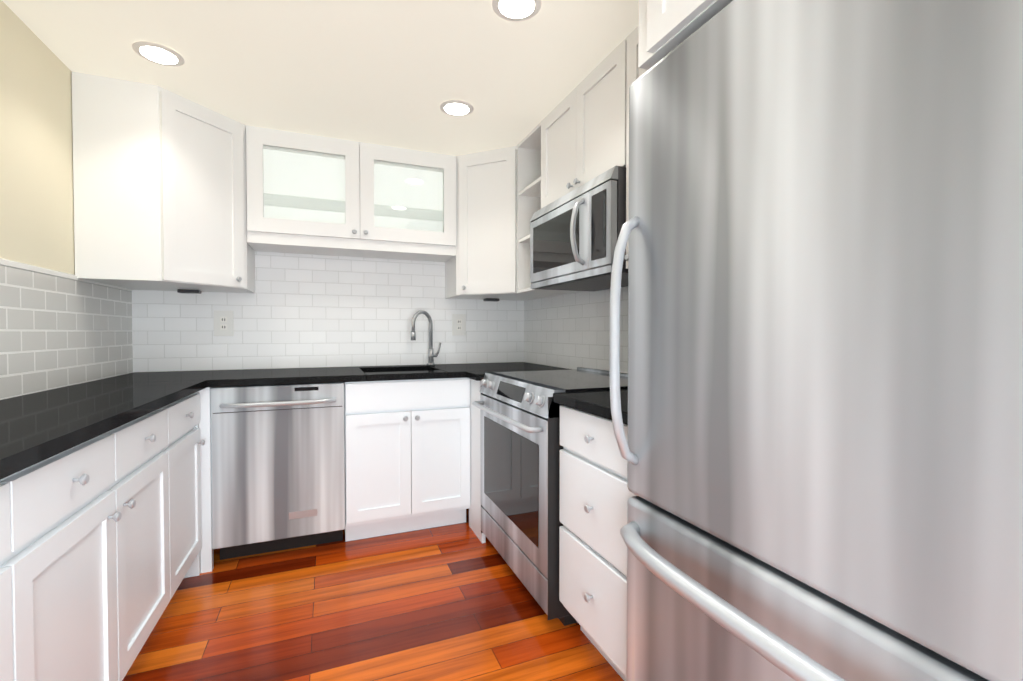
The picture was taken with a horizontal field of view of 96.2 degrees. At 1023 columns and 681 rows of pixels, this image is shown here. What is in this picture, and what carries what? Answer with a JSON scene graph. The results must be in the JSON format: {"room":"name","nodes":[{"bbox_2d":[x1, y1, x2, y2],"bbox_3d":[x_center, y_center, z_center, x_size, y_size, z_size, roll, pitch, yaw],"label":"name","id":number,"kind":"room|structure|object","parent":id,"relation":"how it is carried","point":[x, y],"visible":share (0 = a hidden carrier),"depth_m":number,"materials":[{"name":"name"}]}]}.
{"room":"kitchen","nodes":[
{"label":"kitchen","id":0,"kind":"room"},
{"bbox_2d":[0,0,74,274],"bbox_3d":[-1.227,0.003,0.211,0.100,2.252,5.000,0,1,-22],"label":"wall","id":1,"kind":"structure","parent":0,"point":[36,187],"depth_m":1.71,"materials":[{"name":"beige paint"}]},
{"bbox_2d":[0,258,132,399],"bbox_3d":[-1.176,-0.005,0.232,0.010,0.489,4.982,0,1,-22],"label":"wall tiles","id":2,"kind":"structure","parent":1,"relation":"attached to","point":[58,329],"depth_m":1.84,"materials":[{"name":"white tile"}]},
{"bbox_2d":[72,71,254,293],"bbox_3d":[-1.712,-0.709,2.358,0.607,0.901,0.610,0,1,-22],"label":"upper cabinet","id":3,"kind":"object","parent":1,"relation":"attached to","point":[160,187],"visible":0.98,"depth_m":2.08,"materials":[{"name":"white wood"}]},
{"bbox_2d":[2,0,638,155],"bbox_3d":[-0.074,-1.181,0.653,2.585,0.100,5.200,0,1,-22],"label":"ceiling","id":4,"kind":"structure","parent":0,"point":[394,73],"depth_m":1.86,"materials":[{"name":"beige paint"}]},
{"bbox_2d":[132,41,184,66],"bbox_3d":[-1.419,-1.149,1.846,0.170,0.005,0.170,0,1,-22],"label":"recessed light","id":5,"kind":"object","parent":4,"relation":"in","point":[156,53],"visible":1,"depth_m":1.84,"materials":[{"name":"white glass"}]},
{"bbox_2d":[440,100,473,115],"bbox_3d":[-0.273,-1.157,2.291,0.170,0.005,0.170,0,1,-22],"label":"recessed light","id":6,"kind":"object","parent":4,"relation":"in","point":[456,107],"visible":1,"depth_m":2.28,"materials":[{"name":"white glass"}]},
{"bbox_2d":[492,0,541,21],"bbox_3d":[0.018,-1.144,1.565,0.170,0.005,0.170,0,1,-22],"label":"recessed light","id":7,"kind":"object","parent":4,"relation":"in","point":[516,10],"visible":1,"depth_m":1.58,"materials":[{"name":"white"}]},
{"bbox_2d":[122,509,623,680],"bbox_3d":[-0.074,1.171,0.696,2.585,0.100,5.200,0,1,-22],"label":"floor","id":8,"kind":"structure","parent":0,"point":[455,602],"depth_m":1.79,"materials":[{"name":"brown wood"}]},
{"bbox_2d":[0,391,204,680],"bbox_3d":[-1.002,0.688,0.469,0.476,0.874,4.688,0,1,-22],"label":"base cabinet","id":9,"kind":"object","parent":8,"relation":"on","point":[100,545],"visible":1,"depth_m":1.21,"materials":[{"name":"white wood"}]},
{"bbox_2d":[0,370,211,479],"bbox_3d":[-0.993,0.233,0.438,0.480,0.035,4.739,0,1,-22],"label":"countertop","id":10,"kind":"structure","parent":9,"relation":"on","point":[36,427],"depth_m":1.34,"materials":[{"name":"black stone"}]},
{"bbox_2d":[200,364,545,386],"bbox_3d":[-0.662,0.190,2.781,1.883,0.035,0.639,0,1,-22],"label":"countertop","id":11,"kind":"structure","parent":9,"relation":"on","point":[244,377],"depth_m":2.47,"materials":[{"name":"black stone"}]},
{"bbox_2d":[411,310,440,364],"bbox_3d":[-0.564,-0.016,3.037,0.224,0.367,0.144,0,1,-22],"label":"gooseneck faucet","id":12,"kind":"object","parent":11,"relation":"on","point":[431,355],"visible":1,"depth_m":3.08,"materials":[{"name":"silver metal"}]},
{"bbox_2d":[444,362,539,365],"bbox_3d":[-0.093,0.186,3.015,0.653,0.035,0.330,0,1,-22],"label":"countertop","id":13,"kind":"structure","parent":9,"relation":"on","point":[507,363],"depth_m":3.16,"materials":[{"name":"black stone"}]},
{"bbox_2d":[210,382,344,559],"bbox_3d":[-1.242,0.652,2.523,0.594,0.871,0.661,0,1,-22],"label":"dishwasher","id":14,"kind":"object","parent":8,"relation":"on","point":[277,467],"visible":0.98,"depth_m":2.27,"materials":[{"name":"grey metal"}]},
{"bbox_2d":[199,378,485,572],"bbox_3d":[-0.807,0.654,2.321,1.342,0.874,0.242,0,1,-22],"label":"base cabinet","id":15,"kind":"object","parent":8,"relation":"on","point":[412,456],"visible":0.9,"depth_m":2.28,"materials":[{"name":"white wood"}]},
{"bbox_2d":[460,366,572,380],"bbox_3d":[0.066,0.193,2.621,0.653,0.035,0.162,0,1,-22],"label":"countertop","id":16,"kind":"structure","parent":15,"relation":"on","point":[473,372],"depth_m":2.74,"materials":[{"name":"black stone"}]},
{"bbox_2d":[472,367,627,625],"bbox_3d":[0.241,0.629,2.175,0.680,0.930,0.803,0,1,-22],"label":"range","id":17,"kind":"object","parent":8,"relation":"on","point":[521,447],"visible":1,"depth_m":1.92,"materials":[{"name":"grey metal"}]},
{"bbox_2d":[559,405,636,680],"bbox_3d":[0.515,0.667,1.587,0.596,0.874,0.470,0,1,-22],"label":"base cabinet","id":18,"kind":"object","parent":8,"relation":"on","point":[596,494],"visible":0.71,"depth_m":1.48,"materials":[{"name":"white wood"}]},
{"bbox_2d":[553,389,627,424],"bbox_3d":[0.517,0.212,1.577,0.596,0.035,0.478,0,1,-22],"label":"countertop","id":19,"kind":"structure","parent":18,"relation":"on","point":[597,403],"depth_m":1.52,"materials":[{"name":"black stone"}]},
{"bbox_2d":[609,0,1022,680],"bbox_3d":[0.709,0.221,0.913,0.698,1.788,0.890,0,1,-22],"label":"refrigerator","id":20,"kind":"object","parent":8,"relation":"on","point":[821,234],"visible":1,"depth_m":0.73,"materials":[{"name":"grey metal"}]},
{"bbox_3d":[-1.026,-0.048,3.040,2.585,2.252,0.100,0,1,-22],"label":"wall","id":21,"kind":"structure","parent":0,"visible":0},
{"bbox_2d":[132,251,523,371],"bbox_3d":[-1.006,-0.181,2.987,2.385,0.740,0.008,0,1,-22],"label":"wall tile","id":22,"kind":"structure","parent":21,"relation":"attached to","point":[294,310],"depth_m":2.91,"materials":[{"name":"white tile"}]},
{"bbox_2d":[214,310,233,335],"bbox_3d":[-1.695,-0.101,2.701,0.100,0.150,0.009,0,1,-22],"label":"electrical outlet","id":23,"kind":"object","parent":22,"relation":"attached to","point":[223,323],"visible":1,"depth_m":2.70,"materials":[{"name":"white plastic"}]},
{"bbox_2d":[452,314,465,334],"bbox_3d":[-0.370,-0.111,3.235,0.100,0.150,0.009,0,1,-22],"label":"electrical outlet","id":24,"kind":"object","parent":22,"relation":"attached to","point":[458,324],"visible":1,"depth_m":3.23,"materials":[{"name":"white plastic"}]},
{"bbox_2d":[246,125,455,261],"bbox_3d":[-0.939,-0.853,2.812,1.163,0.630,0.341,0,1,-22],"label":"upper cabinet","id":25,"kind":"object","parent":21,"relation":"attached to","point":[314,194],"visible":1,"depth_m":2.75,"materials":[{"name":"white wood"}]},
{"bbox_3d":[1.078,-0.014,1.138,0.100,2.252,5.000,0,1,-22],"label":"wall","id":26,"kind":"structure","parent":0,"visible":0},
{"bbox_2d":[445,146,556,301],"bbox_3d":[-0.072,-0.722,3.022,0.598,0.901,0.603,0,1,-22],"label":"upper cabinet","id":27,"kind":"object","parent":26,"relation":"attached to","point":[481,264],"visible":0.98,"depth_m":2.83,"materials":[{"name":"white wood"}]},
{"bbox_2d":[517,119,581,294],"bbox_3d":[0.243,-0.723,2.633,0.305,0.883,0.367,0,1,-22],"label":"open shelf","id":28,"kind":"object","parent":26,"relation":"attached to","point":[528,175],"visible":0.31,"depth_m":2.74,"materials":[{"name":"white wood"}]},
{"bbox_2d":[524,286,627,373],"bbox_3d":[0.492,-0.055,2.450,0.008,0.507,2.112,0,1,-22],"label":"wall tiles","id":29,"kind":"structure","parent":26,"relation":"attached to","point":[570,331],"depth_m":2.73,"materials":[{"name":"white tile"}]},
{"bbox_2d":[541,34,630,207],"bbox_3d":[0.428,-0.909,2.108,0.351,0.493,0.733,0,1,-22],"label":"upper cabinet","id":30,"kind":"object","parent":26,"relation":"attached to","point":[583,131],"visible":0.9,"depth_m":1.98,"materials":[{"name":"white wood"}]},
{"bbox_2d":[530,166,627,290],"bbox_3d":[0.382,-0.460,2.098,0.446,0.395,0.729,0,1,-22],"label":"microwave","id":31,"kind":"object","parent":30,"relation":"attached to","point":[574,234],"visible":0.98,"depth_m":1.90,"materials":[{"name":"grey metal"}]},
{"bbox_2d":[624,25,646,268],"bbox_3d":[0.642,-0.704,1.579,0.351,0.883,0.410,0,1,-22],"label":"upper cabinet","id":32,"kind":"object","parent":26,"relation":"attached to","point":[634,72],"visible":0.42,"depth_m":1.69,"materials":[{"name":"white wood"}]},
{"bbox_2d":[638,0,732,69],"bbox_3d":[0.759,-0.931,0.911,0.629,0.405,0.904,0,1,-22],"label":"upper cabinet","id":33,"kind":"object","parent":26,"relation":"attached to","point":[666,27],"visible":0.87,"depth_m":1.12,"materials":[{"name":"white wood"}]}
]}

